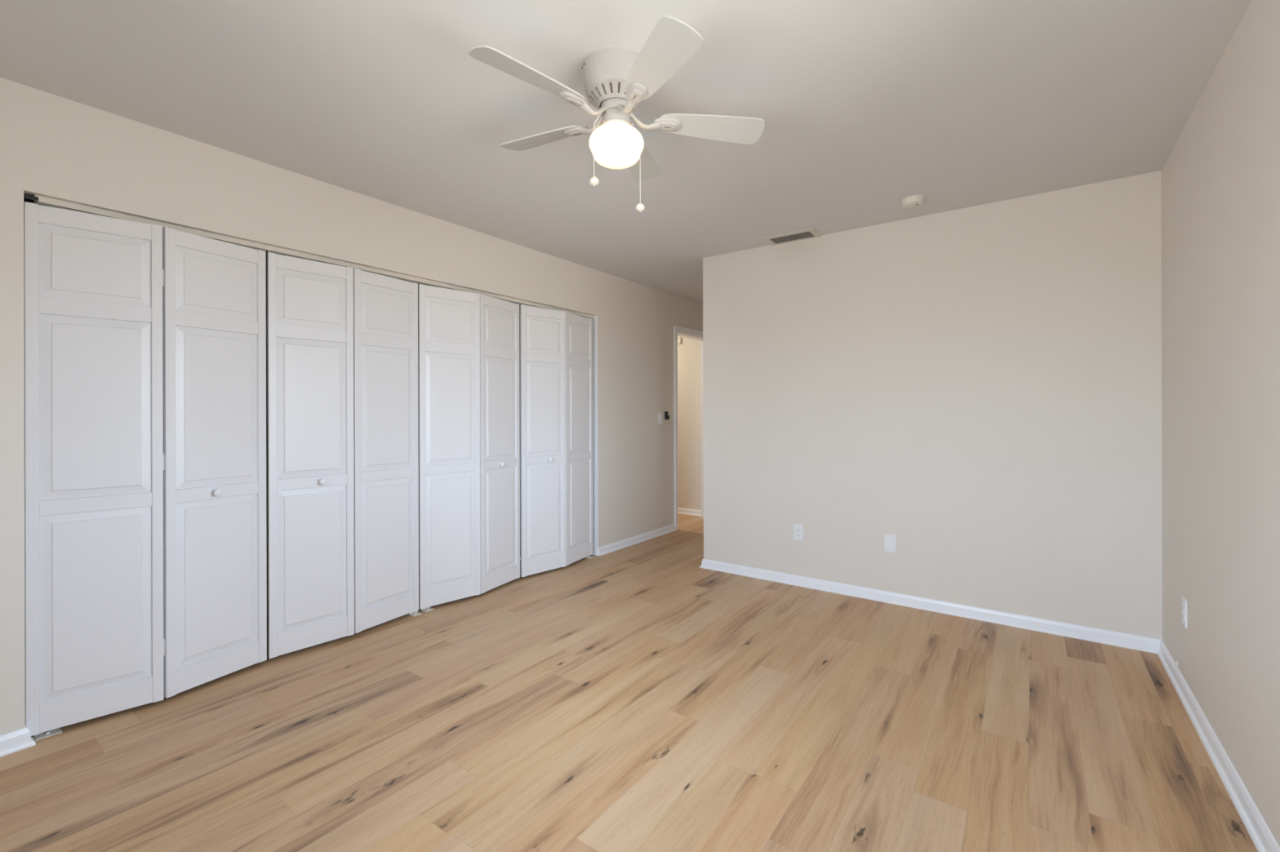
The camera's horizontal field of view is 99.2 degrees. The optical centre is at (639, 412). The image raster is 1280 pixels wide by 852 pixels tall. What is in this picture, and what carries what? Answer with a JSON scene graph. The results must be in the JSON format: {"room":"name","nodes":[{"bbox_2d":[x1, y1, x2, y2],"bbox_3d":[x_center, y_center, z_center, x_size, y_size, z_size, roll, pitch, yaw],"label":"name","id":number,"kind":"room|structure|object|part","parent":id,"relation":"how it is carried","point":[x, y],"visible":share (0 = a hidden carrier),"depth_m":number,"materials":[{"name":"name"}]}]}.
{"room":"empty bedroom","nodes":[
{"label":"empty bedroom","id":0,"kind":"room"},
{"bbox_2d":[23,200,519,618],"bbox_3d":[-1.653,0.011,3.578,0.610,2.440,3.667,0,0,36],"label":"wall","id":1,"kind":"structure","parent":0,"point":[24,200],"depth_m":3.24,"materials":[{"name":"paint"}]},
{"bbox_2d":[0,77,702,735],"bbox_3d":[-0.995,0.009,3.875,0.110,2.440,6.120,0,0,36],"label":"wall","id":2,"kind":"structure","parent":0,"point":[52,146],"depth_m":2.69,"materials":[{"name":"paint"}]},
{"bbox_2d":[23,194,594,319],"bbox_3d":[-1.358,-0.807,3.358,0.036,0.028,3.249,0,0,36],"label":"closet track","id":3,"kind":"object","parent":2,"relation":"attached to","point":[37,199],"visible":0.88,"depth_m":2.67,"materials":[{"name":"beige metal"}]},
{"bbox_2d":[23,194,38,203],"bbox_3d":[-2.296,-0.805,2.054,0.032,0.016,0.036,0,0,36],"label":"bracket","id":4,"kind":"object","parent":3,"relation":"attached to","point":[34,199],"depth_m":2.05,"materials":[{"name":"black plastic"}]},
{"bbox_2d":[24,201,266,736],"bbox_3d":[-2.038,0.214,2.331,0.105,1.996,0.785,0,0,36],"label":"bifold door","id":5,"kind":"structure","parent":3,"relation":"hanging from","point":[145,344],"depth_m":2.24,"materials":[{"name":"white paint"}]},
{"bbox_3d":[-1.907,0.363,2.457,0.038,0.034,0.034,0,0,27],"label":"knob","id":6,"kind":"part","parent":5,"relation":"part of","materials":[{"name":"white plastic"}]},
{"bbox_2d":[266,252,418,658],"bbox_3d":[-1.572,0.213,2.989,0.094,1.996,0.806,0,0,36],"label":"bifold door","id":7,"kind":"structure","parent":3,"relation":"hanging from","point":[343,427],"depth_m":2.91,"materials":[{"name":"white paint"}]},
{"bbox_3d":[-1.651,0.362,2.831,0.038,0.034,0.034,0,0,42],"label":"knob","id":8,"kind":"part","parent":7,"relation":"part of","materials":[{"name":"white plastic"}]},
{"bbox_2d":[417,284,520,609],"bbox_3d":[-1.091,0.211,3.648,0.107,1.996,0.807,0,0,36],"label":"bifold door","id":9,"kind":"structure","parent":3,"relation":"hanging from","point":[468,400],"depth_m":3.55,"materials":[{"name":"white paint"}]},
{"bbox_3d":[-0.958,0.360,3.775,0.038,0.034,0.034,0,0,26],"label":"knob","id":10,"kind":"part","parent":9,"relation":"part of","materials":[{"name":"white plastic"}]},
{"bbox_2d":[520,304,593,577],"bbox_3d":[-0.611,0.210,4.292,0.107,1.996,0.796,0,0,36],"label":"bifold door","id":11,"kind":"structure","parent":3,"relation":"hanging from","point":[557,504],"depth_m":4.19,"materials":[{"name":"white paint"}]},
{"bbox_2d":[0,524,675,756],"bbox_3d":[-1.195,1.195,3.500,0.048,0.068,5.274,0,0,36],"label":"baseboard","id":12,"kind":"structure","parent":2,"relation":"attached to","point":[19,740],"depth_m":2.01,"materials":[{"name":"paint"}]},
{"bbox_2d":[591,315,598,555],"bbox_3d":[-0.408,0.202,4.687,0.110,2.052,0.012,0,0,36],"label":"trim","id":13,"kind":"structure","parent":2,"relation":"attached to","point":[595,319],"depth_m":4.66,"materials":[{"name":"paint"}]},
{"bbox_2d":[657,412,662,424],"bbox_3d":[0.205,0.062,5.436,0.008,0.115,0.074,0,0,36],"label":"light switch","id":14,"kind":"object","parent":2,"relation":"attached to","point":[660,414],"visible":1,"depth_m":5.43,"materials":[{"name":"white plastic"}]},
{"bbox_2d":[664,411,669,419],"bbox_3d":[0.275,0.035,5.514,0.030,0.082,0.052,0,0,36],"label":"wall control","id":15,"kind":"object","parent":2,"relation":"attached to","point":[666,416],"visible":1,"depth_m":5.50,"materials":[{"name":"black plastic"}]},
{"bbox_2d":[673,325,703,530],"bbox_3d":[0.548,0.162,6.008,0.144,2.126,0.821,0,0,36],"label":"door frame","id":16,"kind":"structure","parent":2,"relation":"in","point":[678,331],"depth_m":5.66,"materials":[{"name":"paint"}]},
{"bbox_2d":[0,0,1251,304],"bbox_3d":[-0.808,-1.261,3.732,6.927,0.100,6.330,0,0,36],"label":"ceiling","id":17,"kind":"structure","parent":0,"point":[865,107],"depth_m":2.10,"materials":[{"name":"paint"}]},
{"bbox_2d":[468,15,764,212],"bbox_3d":[-0.113,-0.972,1.942,1.008,0.482,1.031,0,0,36],"label":"ceiling fan","id":18,"kind":"object","parent":17,"relation":"hanging from","point":[618,81],"visible":1,"depth_m":1.85,"materials":[{"name":"white metal"}]},
{"bbox_3d":[-0.336,-1.053,1.702,0.384,0.043,0.128,0,0,-40],"label":"blade","id":19,"kind":"part","parent":18,"relation":"part of","materials":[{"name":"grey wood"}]},
{"bbox_3d":[-0.379,-1.064,2.107,0.384,0.047,0.131,0,0,36],"label":"blade","id":20,"kind":"part","parent":18,"relation":"part of","materials":[{"name":"grey wood"}]},
{"bbox_3d":[-0.156,-0.789,1.863,0.033,0.034,0.033,0,0,36],"label":"pull knob","id":21,"kind":"part","parent":18,"relation":"part of","materials":[{"name":"white plastic"}]},
{"bbox_3d":[-0.145,-0.928,1.888,0.006,0.249,0.057,0,0,29],"label":"pull chain","id":22,"kind":"part","parent":18,"relation":"part of","materials":[{"name":"white plastic"}]},
{"bbox_3d":[-0.083,-0.949,1.933,0.195,0.133,0.195,0,0,36],"label":"glass globe","id":23,"kind":"part","parent":18,"relation":"part of","materials":[{"name":"white glass"}]},
{"bbox_3d":[0.001,-0.749,1.993,0.033,0.034,0.033,0,0,36],"label":"pull knob","id":24,"kind":"part","parent":18,"relation":"part of","materials":[{"name":"white plastic"}]},
{"bbox_3d":[-0.007,-1.050,2.267,0.128,0.030,0.384,0,0,16],"label":"blade","id":25,"kind":"part","parent":18,"relation":"part of","materials":[{"name":"grey wood"}]},
{"bbox_3d":[0.044,-1.028,1.615,0.128,0.047,0.384,0,0,-25],"label":"blade","id":26,"kind":"part","parent":18,"relation":"part of","materials":[{"name":"grey wood"}]},
{"bbox_3d":[0.257,-1.028,1.967,0.384,0.042,0.128,0,0,-8],"label":"blade","id":27,"kind":"part","parent":18,"relation":"part of","materials":[{"name":"grey wood"}]},
{"bbox_2d":[761,227,822,245],"bbox_3d":[1.052,-1.211,3.780,0.360,0.010,0.185,0,0,36],"label":"ceiling vent","id":28,"kind":"object","parent":17,"relation":"in","point":[808,233],"visible":1,"depth_m":3.77,"materials":[{"name":"grey metal"}]},
{"bbox_2d":[902,195,924,208],"bbox_3d":[1.560,-1.198,3.111,0.116,0.039,0.116,0,0,36],"label":"smoke detector","id":29,"kind":"object","parent":17,"relation":"attached to","point":[913,201],"visible":1,"depth_m":3.08,"materials":[{"name":"white plastic"}]},
{"bbox_2d":[0,513,1257,851],"bbox_3d":[-0.799,1.229,3.736,6.927,0.001,6.320,0,0,36],"label":"floor","id":30,"kind":"structure","parent":0,"point":[640,697],"depth_m":2.04,"materials":[{"name":"brown wood"}]},
{"bbox_2d":[33,727,62,741],"bbox_3d":[-2.263,1.225,2.082,0.048,0.014,0.070,0,0,36],"label":"pivot bracket","id":31,"kind":"object","parent":30,"relation":"on","point":[46,734],"visible":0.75,"depth_m":2.08,"materials":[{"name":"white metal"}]},
{"bbox_2d":[408,610,421,616],"bbox_3d":[-1.363,1.223,3.311,0.048,0.014,0.055,0,0,36],"label":"pivot bracket","id":32,"kind":"object","parent":30,"relation":"on","point":[415,613],"visible":1,"depth_m":3.31,"materials":[{"name":"white plastic"}]},
{"bbox_2d":[421,606,435,612],"bbox_3d":[-1.316,1.223,3.384,0.048,0.014,0.060,0,0,36],"label":"pivot bracket","id":33,"kind":"object","parent":30,"relation":"on","point":[426,609],"visible":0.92,"depth_m":3.38,"materials":[{"name":"white plastic"}]},
{"bbox_2d":[677,336,701,510],"bbox_3d":[-0.023,0.007,7.016,4.250,2.440,0.110,0,0,36],"label":"wall","id":34,"kind":"structure","parent":0,"point":[689,388],"depth_m":6.51,"materials":[{"name":"paint"}]},
{"bbox_2d":[677,337,681,343],"bbox_3d":[0.472,-0.862,6.573,0.056,0.072,0.026,0,0,36],"label":"wall box","id":35,"kind":"object","parent":34,"relation":"attached to","point":[679,340],"visible":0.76,"depth_m":6.57,"materials":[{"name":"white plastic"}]},
{"bbox_2d":[702,170,1162,639],"bbox_3d":[1.600,0.002,3.570,2.636,2.440,0.110,0,0,36],"label":"wall","id":36,"kind":"structure","parent":0,"point":[977,388],"depth_m":3.27,"materials":[{"name":"paint"}]},
{"bbox_2d":[793,523,803,541],"bbox_3d":[1.118,0.849,3.846,0.071,0.115,0.008,0,0,36],"label":"power outlet","id":37,"kind":"object","parent":36,"relation":"attached to","point":[797,528],"visible":1,"depth_m":3.84,"materials":[{"name":"white plastic"}]},
{"bbox_2d":[795,527,800,537],"bbox_3d":[1.117,0.849,3.844,0.033,0.067,0.004,0,0,36],"label":"receptacle","id":38,"kind":"object","parent":37,"relation":"attached to","point":[797,529],"depth_m":3.84,"materials":[{"name":"white plastic"}]},
{"bbox_2d":[884,533,896,553],"bbox_3d":[1.605,0.844,3.496,0.074,0.115,0.006,0,0,36],"label":"blank cover plate","id":39,"kind":"object","parent":36,"relation":"attached to","point":[890,540],"visible":1,"depth_m":3.49,"materials":[{"name":"white plastic"}]},
{"bbox_2d":[699,559,1161,653],"bbox_3d":[1.555,1.188,3.522,2.660,0.068,0.024,0,0,36],"label":"baseboard","id":40,"kind":"structure","parent":36,"relation":"attached to","point":[1141,643],"depth_m":3.28,"materials":[{"name":"paint"}]},
{"bbox_2d":[1160,0,1279,847],"bbox_3d":[1.463,0.003,1.032,0.110,2.440,4.386,0,0,36],"label":"wall","id":41,"kind":"structure","parent":0,"point":[1220,178],"depth_m":1.80,"materials":[{"name":"paint"}]},
{"bbox_2d":[1182,596,1186,628],"bbox_3d":[2.335,0.859,2.339,0.008,0.115,0.071,0,0,36],"label":"power outlet","id":42,"kind":"object","parent":41,"relation":"attached to","point":[1184,601],"visible":1,"depth_m":2.33,"materials":[{"name":"white plastic"}]},
{"bbox_2d":[1182,603,1184,621],"bbox_3d":[2.333,0.859,2.340,0.004,0.067,0.033,0,0,36],"label":"receptacle","id":43,"kind":"object","parent":42,"relation":"attached to","point":[1183,604],"depth_m":2.33,"materials":[{"name":"white plastic"}]},
{"bbox_2d":[1156,640,1279,851],"bbox_3d":[1.379,1.189,1.027,0.024,0.068,4.276,0,0,36],"label":"baseboard","id":44,"kind":"structure","parent":41,"relation":"attached to","point":[1264,841],"depth_m":1.83,"materials":[{"name":"paint"}]},
{"bbox_3d":[-0.978,0.009,6.700,3.171,2.440,1.520,0,0,36],"label":"wall","id":45,"kind":"structure","parent":0,"visible":0},
{"bbox_2d":[677,507,701,516],"bbox_3d":[-0.497,1.194,7.277,3.071,0.068,0.024,0,0,36],"label":"baseboard","id":46,"kind":"structure","parent":45,"relation":"attached to","point":[680,510],"depth_m":6.49,"materials":[{"name":"paint"}]}
]}

